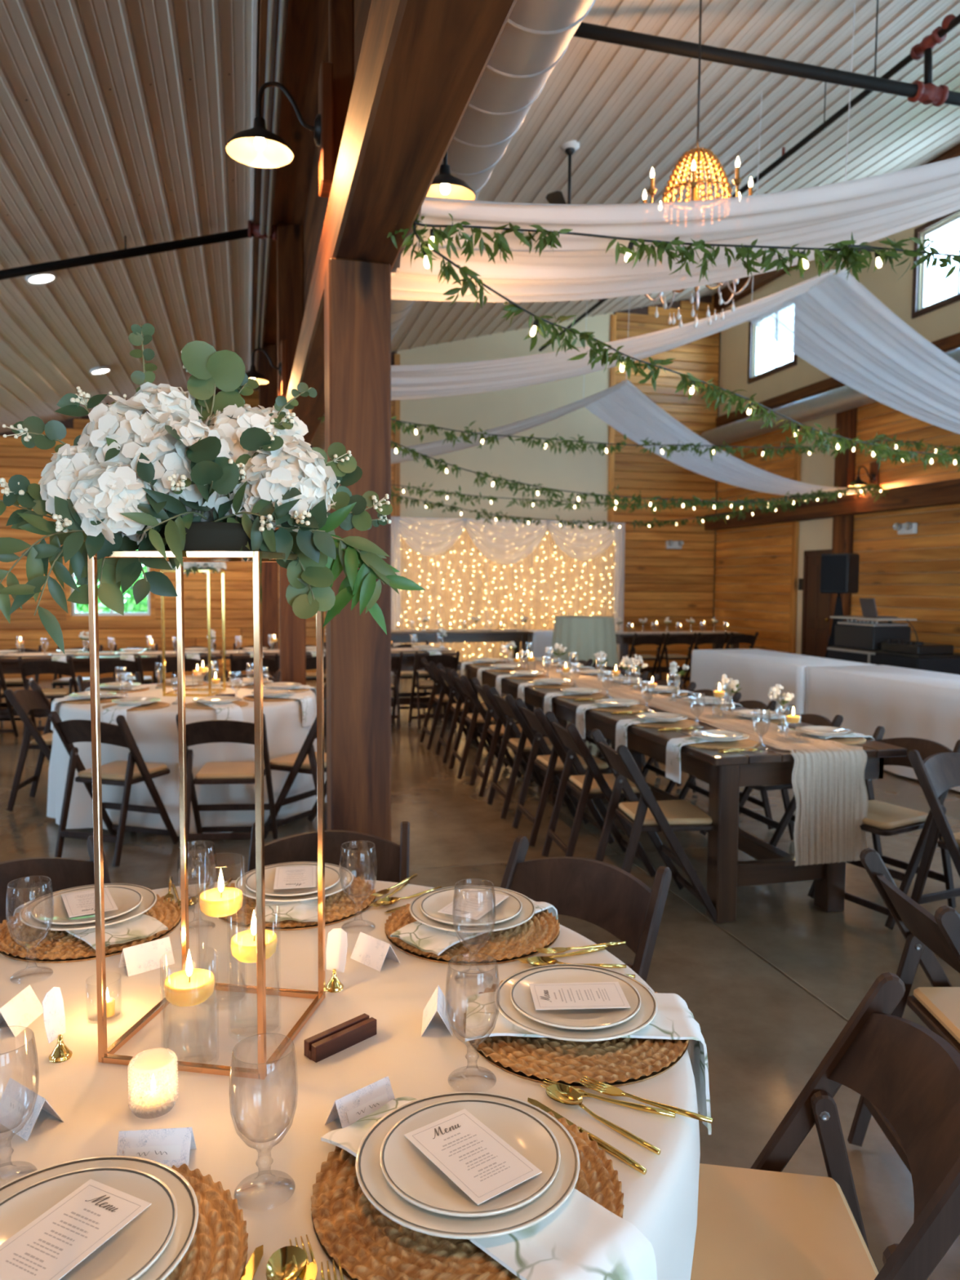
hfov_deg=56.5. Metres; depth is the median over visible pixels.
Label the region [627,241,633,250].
socket
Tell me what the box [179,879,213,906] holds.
spoon
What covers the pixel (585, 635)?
cocktail table
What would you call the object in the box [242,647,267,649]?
dinner plate
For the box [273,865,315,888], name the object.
menu card
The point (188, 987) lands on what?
candle
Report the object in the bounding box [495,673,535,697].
napkin
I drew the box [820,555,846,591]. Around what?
grille
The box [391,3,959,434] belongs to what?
drape
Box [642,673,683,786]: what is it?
folding chair
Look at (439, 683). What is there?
folding chair
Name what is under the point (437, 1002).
place card
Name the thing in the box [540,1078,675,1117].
fork
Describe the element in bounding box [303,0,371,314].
trim
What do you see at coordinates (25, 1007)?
place card
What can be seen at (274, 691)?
salad plate
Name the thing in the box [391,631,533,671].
table
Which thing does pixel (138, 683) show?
dinner plate
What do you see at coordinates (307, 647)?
dinner plate
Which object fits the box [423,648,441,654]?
napkin
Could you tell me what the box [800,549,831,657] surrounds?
door
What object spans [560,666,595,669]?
napkin
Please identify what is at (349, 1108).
place card
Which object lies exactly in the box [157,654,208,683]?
folding chair
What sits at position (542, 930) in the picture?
placemat
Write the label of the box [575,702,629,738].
napkin
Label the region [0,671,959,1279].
floor
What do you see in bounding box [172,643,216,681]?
folding chair
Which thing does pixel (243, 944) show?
candle
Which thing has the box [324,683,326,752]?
folding chair
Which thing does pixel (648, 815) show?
folding chair
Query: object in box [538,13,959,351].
pipe
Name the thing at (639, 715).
dinner plate
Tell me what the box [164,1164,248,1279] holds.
placemat
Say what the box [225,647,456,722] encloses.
table
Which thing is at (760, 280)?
trim
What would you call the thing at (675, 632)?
table runner
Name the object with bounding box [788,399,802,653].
trim
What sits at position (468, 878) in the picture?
water goblet
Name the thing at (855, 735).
napkin
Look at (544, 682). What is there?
dinner plate
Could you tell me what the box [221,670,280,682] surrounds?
folding chair
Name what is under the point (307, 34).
wooden post
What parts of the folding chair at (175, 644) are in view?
rail, backrest, rail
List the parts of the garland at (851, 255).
bulb, bulb, bulb, bulb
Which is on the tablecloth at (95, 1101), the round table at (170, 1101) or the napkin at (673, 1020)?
the napkin at (673, 1020)
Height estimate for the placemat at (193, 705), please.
0.009 m
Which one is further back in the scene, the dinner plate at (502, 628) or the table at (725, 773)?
the dinner plate at (502, 628)
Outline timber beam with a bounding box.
[286,0,516,444]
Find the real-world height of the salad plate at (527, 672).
0.016 m
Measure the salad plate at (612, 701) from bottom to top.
0.016 m
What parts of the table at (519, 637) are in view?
leg, leg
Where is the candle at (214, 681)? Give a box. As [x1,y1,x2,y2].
[211,673,220,684]
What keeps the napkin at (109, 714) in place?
on the placemat at (154, 705)
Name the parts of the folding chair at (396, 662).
backrest, leg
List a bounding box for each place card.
[0,984,43,1036]
[0,1077,64,1141]
[116,1127,196,1168]
[118,936,174,976]
[324,1075,395,1128]
[350,931,399,971]
[421,985,453,1036]
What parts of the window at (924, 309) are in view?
casing, sash frame, casing, casing, sash frame, sash frame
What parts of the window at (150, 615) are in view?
casing, sash frame, casing, sash frame, sash frame, casing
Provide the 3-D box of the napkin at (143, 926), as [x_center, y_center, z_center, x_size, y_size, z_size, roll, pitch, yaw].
[-0.855,0.676,1.942,0.413,0.184,0.168,3,5,40]
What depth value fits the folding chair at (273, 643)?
10.18 m
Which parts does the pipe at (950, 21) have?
hanger rod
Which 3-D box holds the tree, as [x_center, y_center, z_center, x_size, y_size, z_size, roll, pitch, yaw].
[-7.243,-1.202,18.544,2.923,3.357,2.950,1,4,10]
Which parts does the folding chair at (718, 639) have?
rail, backrest, rail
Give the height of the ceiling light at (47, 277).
0.107 m
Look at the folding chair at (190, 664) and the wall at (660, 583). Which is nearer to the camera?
the folding chair at (190, 664)
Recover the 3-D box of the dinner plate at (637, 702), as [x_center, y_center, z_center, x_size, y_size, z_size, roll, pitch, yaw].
[0.826,0.380,5.377,0.272,0.020,0.272,-1,4,-15]
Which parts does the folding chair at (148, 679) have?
rail, backrest, seat frame, leg, rail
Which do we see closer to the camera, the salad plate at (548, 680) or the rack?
the salad plate at (548, 680)
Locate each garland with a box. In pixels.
[317,415,889,516]
[386,213,959,283]
[391,416,959,462]
[391,481,881,514]
[391,488,795,533]
[398,211,959,471]
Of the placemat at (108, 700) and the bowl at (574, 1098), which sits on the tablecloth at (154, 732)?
the placemat at (108, 700)
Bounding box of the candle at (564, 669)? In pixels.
[561,663,568,672]
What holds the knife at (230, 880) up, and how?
on the tablecloth at (95, 1101)
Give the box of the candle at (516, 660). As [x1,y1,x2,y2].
[513,653,520,662]
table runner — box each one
[2,650,220,656]
[225,647,453,653]
[391,629,527,632]
[495,657,868,866]
[615,631,737,633]
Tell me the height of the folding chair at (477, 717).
0.806 m
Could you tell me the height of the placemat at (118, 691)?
0.009 m
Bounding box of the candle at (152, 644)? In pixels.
[148,640,155,646]
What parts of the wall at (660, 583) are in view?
painted panel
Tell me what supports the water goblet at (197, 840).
on the tablecloth at (95, 1101)
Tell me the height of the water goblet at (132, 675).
0.180 m
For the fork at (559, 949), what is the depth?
1.81 m
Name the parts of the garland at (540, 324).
bulb, bulb, bulb, bulb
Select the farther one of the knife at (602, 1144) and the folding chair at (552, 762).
the folding chair at (552, 762)
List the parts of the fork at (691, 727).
handle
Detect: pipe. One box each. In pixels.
[0,220,276,279]
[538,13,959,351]
[573,0,959,106]
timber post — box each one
[258,342,279,677]
[275,222,306,684]
[324,257,391,840]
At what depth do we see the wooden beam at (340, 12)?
3.50 m
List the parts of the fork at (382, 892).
handle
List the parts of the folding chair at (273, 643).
backrest, rail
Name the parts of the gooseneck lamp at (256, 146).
lamp shade, bulb, plate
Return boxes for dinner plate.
[0,649,18,653]
[0,1155,198,1279]
[18,883,156,930]
[46,652,76,655]
[55,648,84,652]
[69,691,116,698]
[99,682,141,688]
[111,697,160,705]
[114,651,142,654]
[120,648,147,651]
[165,677,204,683]
[184,647,208,650]
[184,650,207,653]
[192,696,239,703]
[228,678,266,683]
[235,861,353,902]
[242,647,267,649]
[242,649,268,653]
[251,689,295,696]
[262,682,302,688]
[306,646,324,649]
[306,648,325,652]
[355,1091,580,1239]
[401,629,418,631]
[408,884,535,933]
[411,644,435,648]
[418,648,443,650]
[453,628,469,631]
[473,658,502,662]
[477,628,494,631]
[489,664,521,668]
[494,964,657,1041]
[502,628,519,630]
[509,671,543,675]
[533,678,570,684]
[534,657,559,661]
[552,662,583,666]
[560,688,601,693]
[577,669,610,674]
[595,698,639,706]
[605,676,642,682]
[636,712,688,721]
[640,685,679,692]
[680,696,725,703]
[689,729,749,741]
[731,709,782,718]
[795,725,854,737]
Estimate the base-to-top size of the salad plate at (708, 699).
0.016 m
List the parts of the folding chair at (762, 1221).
rail, leg, seat frame, leg, backrest, rail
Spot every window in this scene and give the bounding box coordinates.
[65,560,155,620]
[747,321,796,383]
[911,209,959,319]
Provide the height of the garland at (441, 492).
0.472 m
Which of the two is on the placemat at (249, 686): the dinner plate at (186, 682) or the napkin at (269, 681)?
the napkin at (269, 681)
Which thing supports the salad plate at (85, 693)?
on the napkin at (55, 701)
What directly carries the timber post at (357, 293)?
on the floor
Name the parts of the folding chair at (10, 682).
seat frame, backrest, rail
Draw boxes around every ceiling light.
[25,271,57,285]
[89,365,111,375]
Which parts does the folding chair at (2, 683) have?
leg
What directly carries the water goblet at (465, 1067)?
on the tablecloth at (95, 1101)
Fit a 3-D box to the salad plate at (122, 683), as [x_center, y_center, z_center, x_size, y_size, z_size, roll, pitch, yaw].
[-2.461,0.307,6.112,0.220,0.016,0.220,-1,4,-15]
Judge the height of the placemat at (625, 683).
0.009 m
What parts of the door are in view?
panel, panel, panel, panel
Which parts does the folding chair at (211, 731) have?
rail, leg, backrest, seat frame, rail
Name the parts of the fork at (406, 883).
handle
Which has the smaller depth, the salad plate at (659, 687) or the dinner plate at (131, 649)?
the salad plate at (659, 687)
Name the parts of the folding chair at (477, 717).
leg, backrest, leg, seat frame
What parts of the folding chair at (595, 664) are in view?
rail, backrest, rail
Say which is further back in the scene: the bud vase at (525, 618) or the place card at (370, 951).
the bud vase at (525, 618)
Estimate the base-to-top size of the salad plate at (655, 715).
0.016 m
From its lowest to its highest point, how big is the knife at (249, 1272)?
0.010 m
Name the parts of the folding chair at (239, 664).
rail, backrest, rail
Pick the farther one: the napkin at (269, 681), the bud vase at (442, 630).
the bud vase at (442, 630)
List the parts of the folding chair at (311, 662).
backrest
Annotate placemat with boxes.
[0,893,181,963]
[60,696,124,704]
[89,685,149,693]
[102,701,169,711]
[156,680,208,688]
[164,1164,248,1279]
[185,700,248,709]
[218,874,376,930]
[220,681,270,688]
[243,695,297,702]
[266,688,310,693]
[311,1106,623,1279]
[384,903,559,964]
[462,980,689,1088]
[467,661,507,665]
[485,667,527,671]
[505,674,550,679]
[527,682,576,688]
[536,662,566,663]
[552,666,589,671]
[555,692,609,698]
[573,672,617,678]
[588,704,648,711]
[604,680,648,686]
[631,717,697,728]
[639,689,688,697]
[675,701,734,709]
[680,735,760,749]
[725,715,789,724]
[786,730,866,744]
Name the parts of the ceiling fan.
blade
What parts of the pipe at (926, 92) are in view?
hanger rod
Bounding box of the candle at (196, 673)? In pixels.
[192,664,201,675]
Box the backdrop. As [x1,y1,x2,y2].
[391,516,625,675]
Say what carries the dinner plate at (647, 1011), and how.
on the napkin at (673, 1020)
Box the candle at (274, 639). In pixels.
[271,635,277,641]
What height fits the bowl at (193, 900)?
0.010 m
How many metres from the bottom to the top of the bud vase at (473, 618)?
0.232 m
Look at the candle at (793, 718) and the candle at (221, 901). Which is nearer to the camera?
the candle at (221, 901)
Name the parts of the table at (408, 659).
leg, leg, leg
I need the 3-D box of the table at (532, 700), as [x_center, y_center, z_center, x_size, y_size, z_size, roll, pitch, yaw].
[0.568,0.653,7.511,0.977,0.760,2.423,-1,4,-15]
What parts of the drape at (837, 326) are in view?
fabric panel, fabric panel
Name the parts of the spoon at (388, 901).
handle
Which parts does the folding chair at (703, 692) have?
rail, leg, rail, backrest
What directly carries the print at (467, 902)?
on the menu card at (473, 904)
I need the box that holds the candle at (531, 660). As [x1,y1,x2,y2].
[528,654,534,662]
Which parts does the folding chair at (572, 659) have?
rail, backrest, rail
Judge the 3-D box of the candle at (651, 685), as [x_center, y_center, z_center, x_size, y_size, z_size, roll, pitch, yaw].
[1.160,0.283,6.014,0.062,0.078,0.060,-1,4,-15]
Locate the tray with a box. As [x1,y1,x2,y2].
[157,521,276,551]
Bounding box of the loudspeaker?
[819,553,859,657]
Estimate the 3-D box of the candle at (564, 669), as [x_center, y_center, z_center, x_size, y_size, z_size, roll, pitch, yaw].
[0.677,0.214,7.058,0.062,0.078,0.060,-1,4,-15]
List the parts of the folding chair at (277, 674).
rail, backrest, rail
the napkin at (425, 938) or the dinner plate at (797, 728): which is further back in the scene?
the dinner plate at (797, 728)
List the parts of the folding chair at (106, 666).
backrest, rail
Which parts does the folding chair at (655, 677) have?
rail, leg, rail, backrest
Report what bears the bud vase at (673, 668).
on the table runner at (828, 783)
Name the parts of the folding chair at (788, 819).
rail, seat frame, leg, rail, backrest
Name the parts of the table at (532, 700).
leg, leg, leg, leg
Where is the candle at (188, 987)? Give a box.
[164,949,214,1006]
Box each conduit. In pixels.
[253,0,276,391]
[257,0,288,391]
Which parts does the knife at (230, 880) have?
handle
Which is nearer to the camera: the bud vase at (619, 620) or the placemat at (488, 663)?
the placemat at (488, 663)
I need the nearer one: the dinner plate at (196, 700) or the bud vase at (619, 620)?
the dinner plate at (196, 700)
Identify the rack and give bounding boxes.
[834,619,911,649]
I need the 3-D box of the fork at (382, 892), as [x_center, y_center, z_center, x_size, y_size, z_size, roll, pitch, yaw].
[-0.206,0.598,2.175,0.023,0.011,0.194,2,4,27]
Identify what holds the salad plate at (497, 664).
on the napkin at (479, 671)
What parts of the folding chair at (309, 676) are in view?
seat frame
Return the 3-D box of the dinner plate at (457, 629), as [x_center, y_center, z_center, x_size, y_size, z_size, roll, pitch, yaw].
[-0.290,-0.156,13.811,0.272,0.020,0.272,-1,4,-15]
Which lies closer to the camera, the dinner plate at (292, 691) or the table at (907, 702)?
the dinner plate at (292, 691)
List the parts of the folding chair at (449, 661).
rail, leg, seat frame, backrest, rail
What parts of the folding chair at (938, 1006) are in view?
leg, rail, backrest, seat frame, rail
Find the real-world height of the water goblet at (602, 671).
0.180 m
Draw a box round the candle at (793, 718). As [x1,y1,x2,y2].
[786,707,799,723]
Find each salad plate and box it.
[0,1166,177,1279]
[31,885,142,924]
[73,690,111,696]
[102,681,137,686]
[116,697,155,702]
[168,676,199,681]
[197,695,235,702]
[231,677,263,681]
[244,863,340,896]
[262,688,291,694]
[265,682,297,686]
[379,1098,560,1217]
[420,887,522,925]
[475,657,499,660]
[493,663,518,666]
[510,967,641,1029]
[513,670,540,674]
[534,657,557,659]
[536,678,566,682]
[555,662,579,665]
[564,687,597,692]
[580,669,607,672]
[599,698,635,704]
[608,676,637,680]
[641,711,683,719]
[643,685,675,689]
[684,696,721,702]
[695,729,743,739]
[736,709,777,715]
[800,725,848,734]
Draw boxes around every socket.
[429,228,435,237]
[533,318,538,326]
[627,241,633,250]
[874,250,879,258]
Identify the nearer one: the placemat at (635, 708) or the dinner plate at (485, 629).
the placemat at (635, 708)
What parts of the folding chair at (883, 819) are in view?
rail, leg, seat frame, backrest, rail, leg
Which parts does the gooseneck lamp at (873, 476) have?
lamp shade, plate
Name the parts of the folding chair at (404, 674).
leg, rail, backrest, seat frame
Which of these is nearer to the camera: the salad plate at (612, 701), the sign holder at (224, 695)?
the salad plate at (612, 701)
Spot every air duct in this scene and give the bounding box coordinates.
[311,0,595,449]
[699,347,959,447]
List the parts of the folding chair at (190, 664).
rail, backrest, rail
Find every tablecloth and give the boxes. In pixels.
[0,879,700,1279]
[46,681,326,835]
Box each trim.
[3,666,325,679]
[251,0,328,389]
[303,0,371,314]
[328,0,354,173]
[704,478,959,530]
[713,142,959,310]
[715,332,959,426]
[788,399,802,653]
[829,382,857,636]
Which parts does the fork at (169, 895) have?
handle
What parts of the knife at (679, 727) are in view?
handle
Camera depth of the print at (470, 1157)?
1.08 m
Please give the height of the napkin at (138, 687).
0.192 m
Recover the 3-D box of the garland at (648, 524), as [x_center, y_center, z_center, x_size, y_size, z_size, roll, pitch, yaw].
[1.414,-1.708,11.812,7.882,0.609,0.256,-2,4,-27]
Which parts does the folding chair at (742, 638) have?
rail, backrest, rail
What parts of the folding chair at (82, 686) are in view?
rail, backrest, rail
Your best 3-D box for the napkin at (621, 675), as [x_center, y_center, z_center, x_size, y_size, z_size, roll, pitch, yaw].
[1.011,0.360,7.272,0.318,0.194,0.146,-1,4,-20]
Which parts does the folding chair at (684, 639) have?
rail, leg, seat frame, backrest, rail, leg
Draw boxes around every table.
[0,649,222,715]
[133,1098,173,1119]
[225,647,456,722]
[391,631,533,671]
[457,661,639,796]
[527,629,553,657]
[538,690,906,923]
[550,615,618,671]
[615,632,745,672]
[690,648,876,715]
[805,665,959,791]
[826,645,959,675]
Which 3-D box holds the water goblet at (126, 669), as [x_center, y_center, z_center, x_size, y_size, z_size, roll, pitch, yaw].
[-2.365,0.265,5.888,0.081,0.180,0.079,-1,4,-15]
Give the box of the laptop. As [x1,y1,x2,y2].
[859,597,897,617]
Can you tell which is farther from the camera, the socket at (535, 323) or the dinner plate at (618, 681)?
the dinner plate at (618, 681)
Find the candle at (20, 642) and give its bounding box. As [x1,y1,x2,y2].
[17,638,23,644]
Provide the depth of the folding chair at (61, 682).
9.49 m
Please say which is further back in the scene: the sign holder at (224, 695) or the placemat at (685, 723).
the sign holder at (224, 695)
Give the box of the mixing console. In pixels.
[881,619,954,654]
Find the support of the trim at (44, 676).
attached to the wall at (660, 583)
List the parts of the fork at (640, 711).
handle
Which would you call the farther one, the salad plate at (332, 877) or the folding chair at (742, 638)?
the folding chair at (742, 638)
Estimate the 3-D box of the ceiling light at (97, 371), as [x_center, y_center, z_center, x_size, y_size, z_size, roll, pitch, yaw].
[-4.757,-3.377,11.201,0.255,0.107,0.260,-1,4,-15]
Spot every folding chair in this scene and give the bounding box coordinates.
[0,644,41,720]
[0,661,18,737]
[0,835,111,923]
[4,681,53,811]
[17,656,79,738]
[48,711,179,866]
[50,644,102,704]
[76,671,142,692]
[88,655,144,684]
[113,644,158,684]
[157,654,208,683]
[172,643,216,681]
[175,713,277,860]
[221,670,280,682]
[229,653,278,678]
[233,642,275,677]
[247,821,409,882]
[264,706,326,838]
[306,641,325,682]
[306,656,326,707]
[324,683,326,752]
[391,640,431,709]
[391,651,403,730]
[408,650,459,729]
[419,657,479,750]
[435,662,498,763]
[448,669,522,779]
[469,677,548,797]
[486,686,576,819]
[500,835,671,982]
[511,697,614,846]
[542,711,656,877]
[568,655,593,743]
[582,666,648,768]
[591,660,618,746]
[591,728,717,922]
[624,632,665,681]
[641,681,725,794]
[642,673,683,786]
[655,632,696,681]
[677,691,777,835]
[683,632,727,684]
[690,972,959,1279]
[724,631,758,648]
[738,703,843,846]
[807,725,959,929]
[847,847,959,1173]
[907,749,959,904]
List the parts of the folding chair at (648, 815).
leg, backrest, leg, rail, seat frame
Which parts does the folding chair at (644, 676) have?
rail, rail, backrest, leg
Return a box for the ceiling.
[0,0,959,433]
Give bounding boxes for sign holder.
[215,693,235,696]
[303,1013,377,1062]
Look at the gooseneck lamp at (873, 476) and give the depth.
12.07 m
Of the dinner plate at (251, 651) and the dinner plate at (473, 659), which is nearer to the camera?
the dinner plate at (473, 659)
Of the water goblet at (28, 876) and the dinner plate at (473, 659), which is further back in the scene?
the dinner plate at (473, 659)
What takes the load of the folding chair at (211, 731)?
on the floor
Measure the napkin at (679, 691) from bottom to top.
0.194 m
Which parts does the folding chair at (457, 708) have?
leg, backrest, leg, seat frame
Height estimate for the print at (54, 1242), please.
0.001 m
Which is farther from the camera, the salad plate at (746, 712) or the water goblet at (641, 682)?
the water goblet at (641, 682)
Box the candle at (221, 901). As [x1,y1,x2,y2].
[199,867,243,917]
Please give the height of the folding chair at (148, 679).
0.806 m
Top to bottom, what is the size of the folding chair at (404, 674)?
0.806 m
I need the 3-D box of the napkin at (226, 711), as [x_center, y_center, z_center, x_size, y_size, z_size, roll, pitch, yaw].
[-1.565,0.466,5.362,0.163,0.192,0.424,-2,4,-35]
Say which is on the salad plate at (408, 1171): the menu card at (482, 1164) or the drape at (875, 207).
the menu card at (482, 1164)
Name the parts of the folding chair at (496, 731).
leg, backrest, leg, seat frame, rail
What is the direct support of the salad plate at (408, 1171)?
on the napkin at (582, 1239)
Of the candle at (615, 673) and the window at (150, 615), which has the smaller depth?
the candle at (615, 673)
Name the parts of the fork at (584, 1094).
handle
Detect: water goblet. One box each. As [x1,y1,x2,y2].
[0,1026,39,1177]
[5,875,53,980]
[114,669,127,693]
[119,675,133,697]
[177,840,217,929]
[228,1033,297,1198]
[338,840,377,928]
[444,952,499,1081]
[452,878,496,979]
[601,671,613,698]
[640,681,654,711]
[688,694,705,727]
[751,711,770,748]
[775,697,792,730]
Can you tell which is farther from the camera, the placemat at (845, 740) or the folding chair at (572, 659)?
the folding chair at (572, 659)
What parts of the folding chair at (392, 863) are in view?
rail, rail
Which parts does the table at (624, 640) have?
leg, leg, leg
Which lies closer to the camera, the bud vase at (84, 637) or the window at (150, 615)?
the bud vase at (84, 637)
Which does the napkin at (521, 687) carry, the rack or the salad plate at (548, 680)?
the salad plate at (548, 680)
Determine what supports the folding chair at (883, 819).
on the floor
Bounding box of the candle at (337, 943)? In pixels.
[325,928,347,992]
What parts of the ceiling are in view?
panel, panel, panel, panel, edge trim, panel, panel, panel, panel, panel, panel, panel, panel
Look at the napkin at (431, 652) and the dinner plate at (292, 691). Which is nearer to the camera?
the dinner plate at (292, 691)
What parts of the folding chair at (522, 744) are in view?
leg, backrest, leg, rail, seat frame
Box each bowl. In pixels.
[179,896,199,906]
[376,897,399,906]
[526,956,556,966]
[546,1084,582,1105]
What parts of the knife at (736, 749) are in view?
handle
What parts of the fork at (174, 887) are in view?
handle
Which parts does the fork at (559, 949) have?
handle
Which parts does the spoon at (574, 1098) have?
handle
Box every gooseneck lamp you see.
[225,61,333,197]
[245,339,287,398]
[426,151,475,200]
[848,461,879,490]
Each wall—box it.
[0,294,720,667]
[713,213,959,654]
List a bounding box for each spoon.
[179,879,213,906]
[266,1245,306,1279]
[376,886,441,906]
[526,956,626,968]
[546,1084,661,1155]
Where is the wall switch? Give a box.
[798,578,803,590]
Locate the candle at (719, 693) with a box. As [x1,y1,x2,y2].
[713,683,724,697]
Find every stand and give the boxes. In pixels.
[87,550,325,1079]
[160,569,226,696]
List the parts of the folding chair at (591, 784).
leg, backrest, leg, rail, seat frame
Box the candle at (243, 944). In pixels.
[230,911,277,963]
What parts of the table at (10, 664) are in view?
leg, leg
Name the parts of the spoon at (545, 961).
handle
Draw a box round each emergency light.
[665,540,684,549]
[893,521,917,534]
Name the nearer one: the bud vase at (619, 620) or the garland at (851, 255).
the garland at (851, 255)
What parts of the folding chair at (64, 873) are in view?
backrest, rail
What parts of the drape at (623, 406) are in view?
fabric panel, fabric panel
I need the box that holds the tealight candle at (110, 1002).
[106,986,115,1017]
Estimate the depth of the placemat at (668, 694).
6.01 m
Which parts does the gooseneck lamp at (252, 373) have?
lamp shade, plate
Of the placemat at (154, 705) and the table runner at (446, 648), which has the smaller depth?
the placemat at (154, 705)
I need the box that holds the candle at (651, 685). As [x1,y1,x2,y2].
[647,676,657,688]
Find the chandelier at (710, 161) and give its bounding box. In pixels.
[642,0,752,328]
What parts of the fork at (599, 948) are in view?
handle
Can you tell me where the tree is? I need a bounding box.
[75,549,147,612]
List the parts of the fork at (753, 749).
handle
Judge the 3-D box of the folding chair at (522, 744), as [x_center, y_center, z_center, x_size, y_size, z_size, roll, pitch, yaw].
[0.338,0.728,5.895,0.506,0.806,0.454,0,4,-13]
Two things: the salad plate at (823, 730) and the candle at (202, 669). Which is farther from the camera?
the candle at (202, 669)
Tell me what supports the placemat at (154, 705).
on the tablecloth at (154, 732)
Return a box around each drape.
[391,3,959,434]
[391,155,959,302]
[391,296,872,496]
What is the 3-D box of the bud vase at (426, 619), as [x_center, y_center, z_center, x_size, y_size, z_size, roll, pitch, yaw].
[-0.839,-0.243,13.575,0.125,0.224,0.116,-1,4,-15]
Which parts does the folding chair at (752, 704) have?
rail, backrest, leg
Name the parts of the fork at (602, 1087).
handle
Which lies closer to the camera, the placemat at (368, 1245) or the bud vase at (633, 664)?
the placemat at (368, 1245)
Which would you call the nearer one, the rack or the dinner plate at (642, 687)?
the dinner plate at (642, 687)
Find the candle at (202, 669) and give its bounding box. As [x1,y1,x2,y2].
[198,660,207,672]
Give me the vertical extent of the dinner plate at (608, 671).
0.020 m
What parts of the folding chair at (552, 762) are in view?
leg, backrest, leg, rail, seat frame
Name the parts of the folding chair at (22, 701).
leg, rail, backrest, seat frame, leg, rail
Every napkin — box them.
[13,901,168,949]
[50,693,123,731]
[51,653,66,662]
[84,685,148,691]
[102,700,160,724]
[120,653,134,661]
[176,682,199,685]
[185,652,199,659]
[204,702,243,721]
[226,680,273,686]
[243,693,315,726]
[253,897,325,922]
[262,684,316,702]
[308,650,324,656]
[320,1096,657,1279]
[390,898,558,955]
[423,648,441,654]
[460,661,494,676]
[465,991,711,1134]
[476,666,497,684]
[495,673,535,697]
[517,681,546,702]
[540,660,569,662]
[543,691,591,714]
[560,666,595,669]
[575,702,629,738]
[585,672,623,676]
[614,680,654,683]
[615,717,656,751]
[651,689,695,695]
[665,736,711,783]
[693,701,742,706]
[743,715,800,721]
[808,732,874,740]
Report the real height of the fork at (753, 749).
0.011 m
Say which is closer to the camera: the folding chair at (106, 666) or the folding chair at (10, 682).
the folding chair at (106, 666)
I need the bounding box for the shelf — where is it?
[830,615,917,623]
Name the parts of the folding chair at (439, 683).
leg, backrest, leg, rail, seat frame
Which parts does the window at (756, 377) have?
casing, sash frame, casing, sash frame, casing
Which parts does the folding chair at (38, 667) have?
leg, rail, backrest, seat frame, leg, rail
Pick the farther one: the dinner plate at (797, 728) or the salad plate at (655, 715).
the salad plate at (655, 715)
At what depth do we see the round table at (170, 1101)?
1.27 m
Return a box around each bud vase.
[79,631,88,653]
[206,628,215,647]
[420,616,429,631]
[440,627,448,648]
[471,616,479,622]
[502,641,516,662]
[521,615,528,626]
[551,643,566,661]
[594,650,608,679]
[614,617,622,630]
[617,655,635,684]
[627,653,648,689]
[639,617,647,623]
[663,617,671,624]
[669,661,688,698]
[685,617,694,628]
[711,617,718,622]
[715,674,741,709]
[767,684,794,733]
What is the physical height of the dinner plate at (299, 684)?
0.020 m
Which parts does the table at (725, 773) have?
leg, leg, leg, leg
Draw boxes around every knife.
[200,878,232,911]
[240,1244,263,1279]
[384,904,406,912]
[527,1097,646,1174]
[613,711,646,712]
[624,973,635,978]
[659,727,697,729]
[719,748,761,751]
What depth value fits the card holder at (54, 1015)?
1.39 m
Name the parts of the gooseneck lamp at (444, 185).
bulb, lamp shade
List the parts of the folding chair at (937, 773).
leg, backrest, seat frame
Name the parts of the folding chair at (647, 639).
rail, leg, backrest, seat frame, rail, leg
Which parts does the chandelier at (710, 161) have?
bulb, arm, bulb, arm, arm, bulb, arm, hanging rod, arm, arm, bulb, bulb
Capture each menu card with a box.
[0,1178,151,1279]
[61,887,118,917]
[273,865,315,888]
[404,1108,542,1204]
[437,888,508,919]
[528,982,630,1009]
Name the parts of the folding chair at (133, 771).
leg, rail, backrest, seat frame, leg, rail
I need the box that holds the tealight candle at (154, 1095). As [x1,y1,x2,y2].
[138,1073,168,1108]
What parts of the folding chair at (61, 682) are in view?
rail, leg, seat frame, backrest, rail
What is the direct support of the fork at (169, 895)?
on the tablecloth at (95, 1101)
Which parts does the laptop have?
screen lid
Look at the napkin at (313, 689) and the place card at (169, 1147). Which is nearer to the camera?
the place card at (169, 1147)
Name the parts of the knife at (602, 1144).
blade, handle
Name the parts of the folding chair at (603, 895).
rail, backrest, leg, rail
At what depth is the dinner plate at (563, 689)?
5.87 m
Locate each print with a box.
[5,1208,101,1275]
[75,893,94,908]
[285,869,306,882]
[441,1133,510,1181]
[459,894,490,910]
[553,988,609,1002]
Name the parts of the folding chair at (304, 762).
seat frame, leg, rail, backrest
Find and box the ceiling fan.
[545,140,579,204]
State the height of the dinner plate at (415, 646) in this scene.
0.020 m
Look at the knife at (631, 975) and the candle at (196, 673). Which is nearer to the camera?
the knife at (631, 975)
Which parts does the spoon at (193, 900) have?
handle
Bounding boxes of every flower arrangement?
[0,323,425,653]
[155,561,229,577]
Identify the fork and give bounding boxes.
[163,875,173,902]
[171,883,181,909]
[288,1234,317,1279]
[320,1257,343,1279]
[368,880,409,906]
[369,873,417,897]
[516,946,604,964]
[534,941,626,953]
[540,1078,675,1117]
[573,697,602,700]
[578,1075,712,1123]
[611,711,642,714]
[657,727,693,731]
[717,748,758,752]
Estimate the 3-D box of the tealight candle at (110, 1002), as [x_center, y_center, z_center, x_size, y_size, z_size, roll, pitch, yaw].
[-0.636,0.616,1.526,0.023,0.048,0.023,-1,4,-15]
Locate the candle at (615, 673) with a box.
[611,665,620,675]

